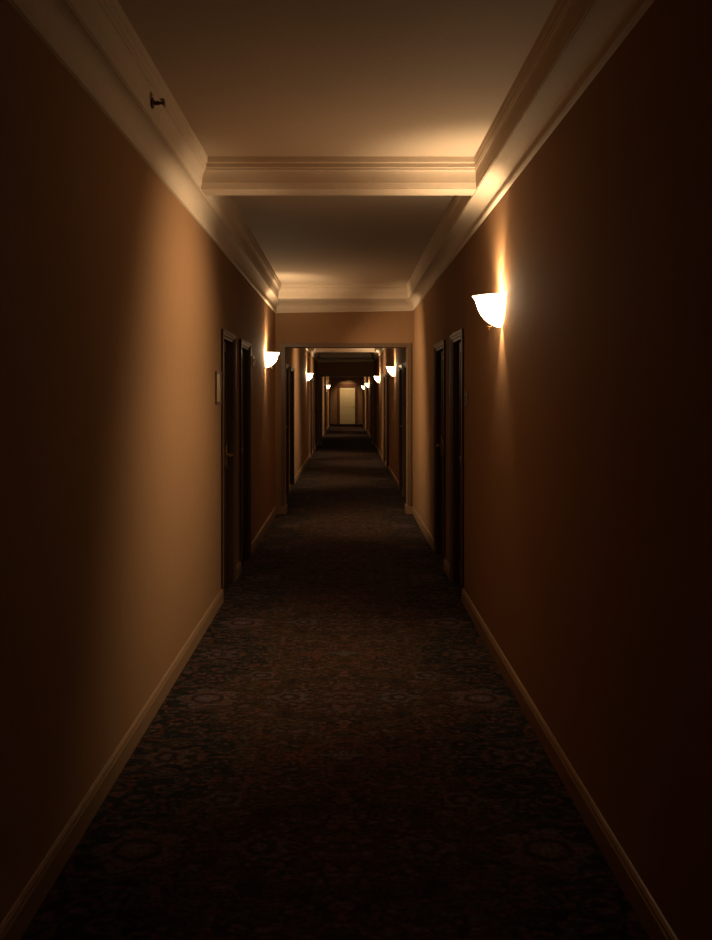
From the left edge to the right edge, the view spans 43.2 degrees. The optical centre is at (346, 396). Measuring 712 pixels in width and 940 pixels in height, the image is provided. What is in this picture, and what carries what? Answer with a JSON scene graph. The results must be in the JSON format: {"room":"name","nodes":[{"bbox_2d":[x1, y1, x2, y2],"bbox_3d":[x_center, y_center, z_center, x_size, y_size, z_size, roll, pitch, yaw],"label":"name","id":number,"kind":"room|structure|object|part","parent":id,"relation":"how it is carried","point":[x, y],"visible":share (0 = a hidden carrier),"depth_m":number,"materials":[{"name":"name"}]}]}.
{"room":"hotel corridor","nodes":[
{"label":"hotel corridor","id":0,"kind":"room"},
{"bbox_2d":[0,0,329,923],"bbox_3d":[-1.030,0.062,23.500,0.220,2.875,53.440,0,0,0],"label":"wall","id":1,"kind":"structure","parent":0,"point":[116,302],"depth_m":3.24,"materials":[{"name":"paint"}]},
{"bbox_2d":[151,97,164,108],"bbox_3d":[-0.805,-1.254,3.840,0.054,0.048,0.048,0,0,0],"label":"sprinkler head","id":2,"kind":"object","parent":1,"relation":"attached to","point":[153,103],"visible":1,"depth_m":3.83},
{"bbox_2d":[0,422,330,939],"bbox_3d":[-0.850,1.450,23.500,0.141,0.100,53.000,0,0,0],"label":"baseboard","id":3,"kind":"structure","parent":1,"relation":"attached to","point":[22,912],"depth_m":3.30,"materials":[{"name":"paint"}]},
{"bbox_2d":[215,371,221,403],"bbox_3d":[-0.914,-0.065,6.400,0.012,0.230,0.250,0,0,0],"label":"plaque","id":4,"kind":"object","parent":1,"relation":"attached to","point":[218,375],"visible":1,"depth_m":6.40,"materials":[{"name":"brown metal"}]},
{"bbox_2d":[221,329,235,601],"bbox_3d":[-0.966,0.500,6.960,0.128,2.000,0.760,0,0,0],"label":"door","id":5,"kind":"structure","parent":1,"relation":"in","point":[228,340],"depth_m":7.28,"materials":[{"name":"brown wood"}]},
{"bbox_2d":[239,339,250,571],"bbox_3d":[-0.966,0.500,8.090,0.128,2.000,0.780,0,0,0],"label":"door","id":6,"kind":"structure","parent":1,"relation":"in","point":[244,346],"depth_m":8.42,"materials":[{"name":"brown wood"}]},
{"bbox_2d":[251,356,255,365],"bbox_3d":[-0.895,-0.345,8.600,0.050,0.090,0.090,0,0,0],"label":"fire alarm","id":7,"kind":"object","parent":1,"relation":"attached to","point":[253,360],"visible":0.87,"depth_m":8.57,"materials":[{"name":"plastic"}]},
{"bbox_2d":[265,355,273,368],"bbox_3d":[-0.839,-0.407,10.150,0.161,0.187,0.328,0,0,0],"label":"wall sconce","id":8,"kind":"object","parent":1,"relation":"attached to","point":[271,357],"visible":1,"depth_m":10.13,"materials":[{"name":"white glass"}]},
{"bbox_2d":[286,363,288,493],"bbox_3d":[-0.966,0.500,13.525,0.128,2.000,0.930,0,0,0],"label":"door","id":9,"kind":"structure","parent":1,"relation":"in","point":[287,365],"depth_m":13.93,"materials":[{"name":"brown wood"}]},
{"bbox_2d":[290,366,293,484],"bbox_3d":[-0.966,0.500,14.975,0.128,2.000,0.930,0,0,0],"label":"door","id":10,"kind":"structure","parent":1,"relation":"in","point":[291,367],"depth_m":15.38,"materials":[{"name":"brown wood"}]},
{"bbox_2d":[310,377,311,454],"bbox_3d":[-0.966,0.500,23.000,0.128,2.000,0.880,0,0,0],"label":"door","id":11,"kind":"structure","parent":1,"relation":"in","point":[310,377],"depth_m":22.96,"materials":[{"name":"brown wood"}]},
{"bbox_2d":[313,378,313,450],"bbox_3d":[-0.966,0.500,24.500,0.128,2.000,0.880,0,0,0],"label":"door","id":12,"kind":"structure","parent":1,"relation":"in","point":[313,378],"depth_m":24.88,"materials":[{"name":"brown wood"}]},
{"bbox_2d":[325,385,325,432],"bbox_3d":[-0.966,0.500,37.400,0.128,2.000,0.880,0,0,0],"label":"door","id":13,"kind":"structure","parent":1,"relation":"in","point":[325,385],"depth_m":37.82,"materials":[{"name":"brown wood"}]},
{"bbox_2d":[67,0,593,301],"bbox_3d":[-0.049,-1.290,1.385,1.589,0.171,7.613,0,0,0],"label":"trim","id":14,"kind":"structure","parent":1,"relation":"attached to","point":[107,20],"depth_m":4.69,"materials":[{"name":"beige paint"}]},
{"bbox_2d":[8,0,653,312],"bbox_3d":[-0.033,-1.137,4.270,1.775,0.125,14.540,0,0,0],"label":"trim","id":15,"kind":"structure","parent":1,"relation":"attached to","point":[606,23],"depth_m":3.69,"materials":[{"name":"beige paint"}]},
{"bbox_2d":[207,196,470,297],"bbox_3d":[-0.049,-1.290,8.160,1.589,0.171,5.603,0,0,0],"label":"trim","id":16,"kind":"structure","parent":1,"relation":"attached to","point":[225,206],"depth_m":8.81,"materials":[{"name":"beige paint"}]},
{"bbox_2d":[305,348,384,361],"bbox_3d":[-0.033,-1.137,19.900,1.775,0.125,16.200,0,0,0],"label":"trim","id":17,"kind":"structure","parent":1,"relation":"attached to","point":[311,351],"depth_m":27.89,"materials":[{"name":"beige paint"}]},
{"bbox_2d":[313,348,376,351],"bbox_3d":[-0.049,-1.290,20.735,1.589,0.171,6.533,0,0,0],"label":"trim","id":18,"kind":"structure","parent":1,"relation":"attached to","point":[315,349],"depth_m":23.99,"materials":[{"name":"beige paint"}]},
{"bbox_2d":[316,352,374,356],"bbox_3d":[-0.049,-1.290,25.795,1.589,0.171,3.253,0,0,0],"label":"trim","id":19,"kind":"structure","parent":1,"relation":"attached to","point":[320,354],"depth_m":27.40,"materials":[{"name":"beige paint"}]},
{"bbox_2d":[20,424,649,939],"bbox_3d":[-0.033,1.575,23.500,2.215,0.150,53.440,0,0,0],"label":"floor","id":20,"kind":"structure","parent":0,"point":[341,752],"depth_m":3.51,"materials":[{"name":"carpet"}]},
{"bbox_2d":[118,0,556,283],"bbox_3d":[-0.033,-1.450,23.500,2.215,0.150,53.440,0,0,0],"label":"ceiling","id":21,"kind":"structure","parent":0,"point":[248,77],"depth_m":4.04,"materials":[{"name":"paint"}]},
{"bbox_2d":[275,311,413,505],"bbox_3d":[-0.033,0.062,11.670,1.775,2.875,0.260,0,0,0],"label":"wall","id":22,"kind":"structure","parent":0,"point":[385,326],"depth_m":11.54,"materials":[{"name":"paint"}]},
{"bbox_2d":[281,343,410,505],"bbox_3d":[-0.010,0.355,11.670,1.670,2.090,0.284,0,0,0],"label":"trim","id":23,"kind":"structure","parent":22,"relation":"attached to","point":[283,345],"depth_m":11.53,"materials":[{"name":"paint"}]},
{"bbox_2d":[317,362,373,441],"bbox_3d":[-0.033,0.062,28.130,1.775,2.875,0.260,0,0,0],"label":"wall","id":24,"kind":"structure","parent":0,"point":[323,368],"depth_m":28.00,"materials":[{"name":"paint"}]},
{"bbox_2d":[320,375,373,441],"bbox_3d":[-0.010,0.355,28.130,1.670,2.090,0.284,0,0,0],"label":"trim","id":25,"kind":"structure","parent":24,"relation":"attached to","point":[320,375],"depth_m":27.99,"materials":[{"name":"paint"}]},
{"bbox_2d":[330,377,361,423],"bbox_3d":[-0.033,0.062,50.110,1.775,2.875,0.220,0,0,0],"label":"wall","id":26,"kind":"structure","parent":0,"point":[350,380],"depth_m":50.00,"materials":[{"name":"paint"}]},
{"bbox_2d":[337,384,357,423],"bbox_3d":[0.025,0.390,50.015,1.130,2.220,0.110,0,0,0],"label":"door","id":27,"kind":"structure","parent":26,"relation":"in","point":[347,394],"depth_m":50.03,"materials":[{"name":"beige paint"}]},
{"bbox_2d":[362,0,711,939],"bbox_3d":[0.965,0.062,23.500,0.220,2.875,53.440,0,0,0],"label":"wall","id":28,"kind":"structure","parent":0,"point":[588,415],"depth_m":2.95,"materials":[{"name":"paint"}]},
{"bbox_2d":[366,385,366,430],"bbox_3d":[0.901,0.500,38.900,0.128,2.000,0.880,0,0,0],"label":"door","id":29,"kind":"structure","parent":28,"relation":"in","point":[366,385],"depth_m":39.30,"materials":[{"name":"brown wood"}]},
{"bbox_2d":[371,382,371,439],"bbox_3d":[0.901,0.500,31.000,0.128,2.000,0.880,0,0,0],"label":"door","id":30,"kind":"structure","parent":28,"relation":"in","point":[371,382],"depth_m":31.40,"materials":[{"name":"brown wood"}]},
{"bbox_2d":[383,374,385,461],"bbox_3d":[0.901,0.500,20.300,0.128,2.000,0.880,0,0,0],"label":"door","id":31,"kind":"structure","parent":28,"relation":"in","point":[384,376],"depth_m":20.68,"materials":[{"name":"brown wood"}]},
{"bbox_2d":[386,372,388,466],"bbox_3d":[0.901,0.500,18.800,0.128,2.000,0.880,0,0,0],"label":"door","id":32,"kind":"structure","parent":28,"relation":"in","point":[387,374],"depth_m":19.18,"materials":[{"name":"brown wood"}]},
{"bbox_2d":[399,364,402,490],"bbox_3d":[0.901,0.500,14.100,0.128,2.000,0.780,0,0,0],"label":"door","id":33,"kind":"structure","parent":28,"relation":"in","point":[401,365],"depth_m":14.43,"materials":[{"name":"brown wood"}]},
{"bbox_2d":[403,362,405,497],"bbox_3d":[0.901,0.500,13.100,0.128,2.000,0.780,0,0,0],"label":"door","id":34,"kind":"structure","parent":28,"relation":"in","point":[404,364],"depth_m":13.43,"materials":[{"name":"brown wood"}]},
{"bbox_2d":[434,339,444,569],"bbox_3d":[0.901,0.500,8.260,0.128,2.000,0.880,0,0,0],"label":"door","id":35,"kind":"structure","parent":28,"relation":"in","point":[439,348],"depth_m":8.64,"materials":[{"name":"brown wood"}]},
{"bbox_2d":[450,329,463,601],"bbox_3d":[0.901,0.500,6.965,0.128,2.000,0.750,0,0,0],"label":"door","id":36,"kind":"structure","parent":28,"relation":"in","point":[457,338],"depth_m":7.28,"materials":[{"name":"brown wood"}]},
{"bbox_2d":[464,393,468,405],"bbox_3d":[0.849,0.015,6.400,0.012,0.090,0.140,0,0,0],"label":"plaque","id":37,"kind":"object","parent":28,"relation":"attached to","point":[466,395],"visible":1,"depth_m":6.39,"materials":[{"name":"brown metal"}]},
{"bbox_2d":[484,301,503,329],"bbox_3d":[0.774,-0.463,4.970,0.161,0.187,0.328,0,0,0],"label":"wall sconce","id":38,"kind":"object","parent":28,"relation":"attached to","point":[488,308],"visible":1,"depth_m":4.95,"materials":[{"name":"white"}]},
{"bbox_3d":[0.783,-0.477,4.970,0.052,0.094,0.052,0,0,0],"label":"bulb","id":39,"kind":"part","parent":38,"relation":"part of","materials":[{"name":"white glass"}]},
{"bbox_3d":[0.847,-0.470,4.970,0.016,0.120,0.108,0,0,0],"label":"plate","id":40,"kind":"part","parent":38,"relation":"part of","materials":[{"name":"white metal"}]},
{"bbox_2d":[362,422,677,939],"bbox_3d":[0.807,1.450,23.500,0.096,0.100,53.000,0,0,0],"label":"baseboard","id":41,"kind":"structure","parent":28,"relation":"attached to","point":[648,912],"depth_m":3.29,"materials":[{"name":"paint"}]}
]}

